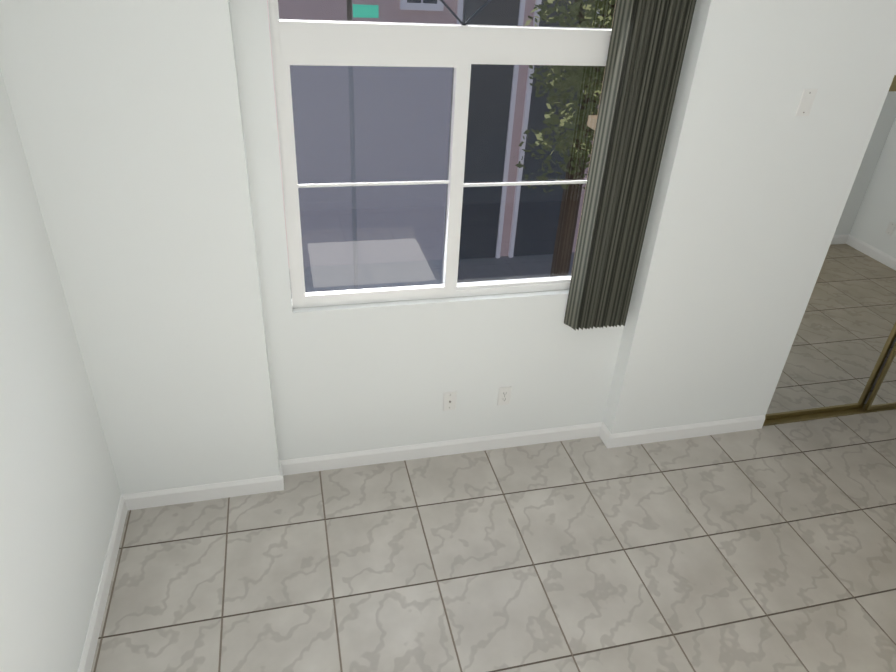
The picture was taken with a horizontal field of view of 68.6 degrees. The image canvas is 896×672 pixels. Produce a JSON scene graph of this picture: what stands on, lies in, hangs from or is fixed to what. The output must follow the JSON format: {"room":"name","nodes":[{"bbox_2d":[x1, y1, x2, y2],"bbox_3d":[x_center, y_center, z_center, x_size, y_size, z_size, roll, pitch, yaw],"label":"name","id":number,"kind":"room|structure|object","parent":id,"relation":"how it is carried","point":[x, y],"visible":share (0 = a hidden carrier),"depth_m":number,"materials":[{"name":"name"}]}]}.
{"room":"empty bedroom","nodes":[
{"label":"empty bedroom","id":0,"kind":"room"},
{"bbox_2d":[0,69,120,671],"bbox_3d":[-1.203,0.618,0.982,0.250,2.730,3.620,-5,32,-13],"label":"wall","id":1,"kind":"structure","parent":0,"point":[60,494],"depth_m":2.26,"materials":[{"name":"white paint"}]},
{"bbox_2d":[78,495,129,671],"bbox_3d":[-1.148,1.723,1.709,0.013,0.095,3.580,-5,32,-13],"label":"baseboard","id":2,"kind":"structure","parent":1,"relation":"attached to","point":[90,645],"depth_m":2.75,"materials":[{"name":"white wood"}]},
{"bbox_2d":[267,0,288,262],"bbox_3d":[-0.070,-6.615,13.538,24.400,8.220,7.000,-5,32,-13],"label":"building","id":3,"kind":"structure","parent":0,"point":[277,128],"depth_m":11.03,"materials":[{"name":"white"}]},
{"bbox_2d":[0,0,895,494],"bbox_3d":[1.584,-0.642,3.337,6.930,2.730,0.250,-5,32,-13],"label":"wall","id":4,"kind":"structure","parent":0,"point":[150,144],"depth_m":2.95,"materials":[{"name":"white paint"}]},
{"bbox_2d":[124,467,285,509],"bbox_3d":[-1.195,0.771,3.278,0.725,0.095,0.033,-5,32,-13],"label":"baseboard","id":5,"kind":"structure","parent":4,"relation":"attached to","point":[164,497],"depth_m":3.26,"materials":[{"name":"white wood"}]},
{"bbox_2d":[268,0,616,307],"bbox_3d":[0.039,-0.818,2.853,1.496,1.441,0.080,-5,32,-13],"label":"window","id":6,"kind":"structure","parent":4,"relation":"in","point":[432,149],"depth_m":2.83,"materials":[{"name":"glass"}]},
{"bbox_2d":[564,0,695,330],"bbox_3d":[0.646,-0.713,2.944,0.642,1.562,0.082,-5,32,-13],"label":"vertical blinds","id":7,"kind":"object","parent":6,"relation":"attached to","point":[647,49],"visible":1,"depth_m":2.90,"materials":[{"name":"fabric"}]},
{"bbox_2d":[279,422,605,474],"bbox_3d":[0.015,0.623,3.641,1.836,0.095,0.030,-5,32,-13],"label":"baseboard","id":8,"kind":"structure","parent":4,"relation":"attached to","point":[458,446],"depth_m":3.63,"materials":[{"name":"white wood"}]},
{"bbox_2d":[443,391,456,410],"bbox_3d":[0.011,0.347,3.476,0.072,0.116,0.015,-5,32,-13],"label":"outlet","id":9,"kind":"object","parent":4,"relation":"attached to","point":[449,400],"visible":1,"depth_m":3.48,"materials":[{"name":"white plastic"}]},
{"bbox_2d":[497,386,511,404],"bbox_3d":[0.305,0.325,3.550,0.072,0.116,0.007,-5,32,-13],"label":"outlet","id":10,"kind":"object","parent":4,"relation":"attached to","point":[504,394],"visible":1,"depth_m":3.55,"materials":[{"name":"white plastic"}]},
{"bbox_2d":[602,415,764,447],"bbox_3d":[1.414,0.557,3.888,1.030,0.095,0.033,-5,32,-13],"label":"baseboard","id":11,"kind":"structure","parent":4,"relation":"attached to","point":[610,440],"depth_m":3.86,"materials":[{"name":"white wood"}]},
{"bbox_2d":[795,89,817,115],"bbox_3d":[1.602,-1.042,2.937,0.072,0.116,0.006,-5,32,-13],"label":"switch plate","id":12,"kind":"object","parent":4,"relation":"attached to","point":[806,102],"visible":1,"depth_m":2.93,"materials":[{"name":"white plastic"}]},
{"bbox_2d":[763,75,895,425],"bbox_3d":[3.231,-0.436,3.832,2.614,2.032,0.074,-5,32,-13],"label":"mirrored closet doors","id":13,"kind":"structure","parent":4,"relation":"in","point":[845,336],"depth_m":3.77,"materials":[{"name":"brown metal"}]},
{"bbox_2d":[91,337,895,671],"bbox_3d":[1.872,1.364,2.807,6.930,0.120,4.920,-5,32,-13],"label":"floor","id":14,"kind":"structure","parent":0,"point":[769,549],"depth_m":3.04,"materials":[{"name":"tile"}]}
]}

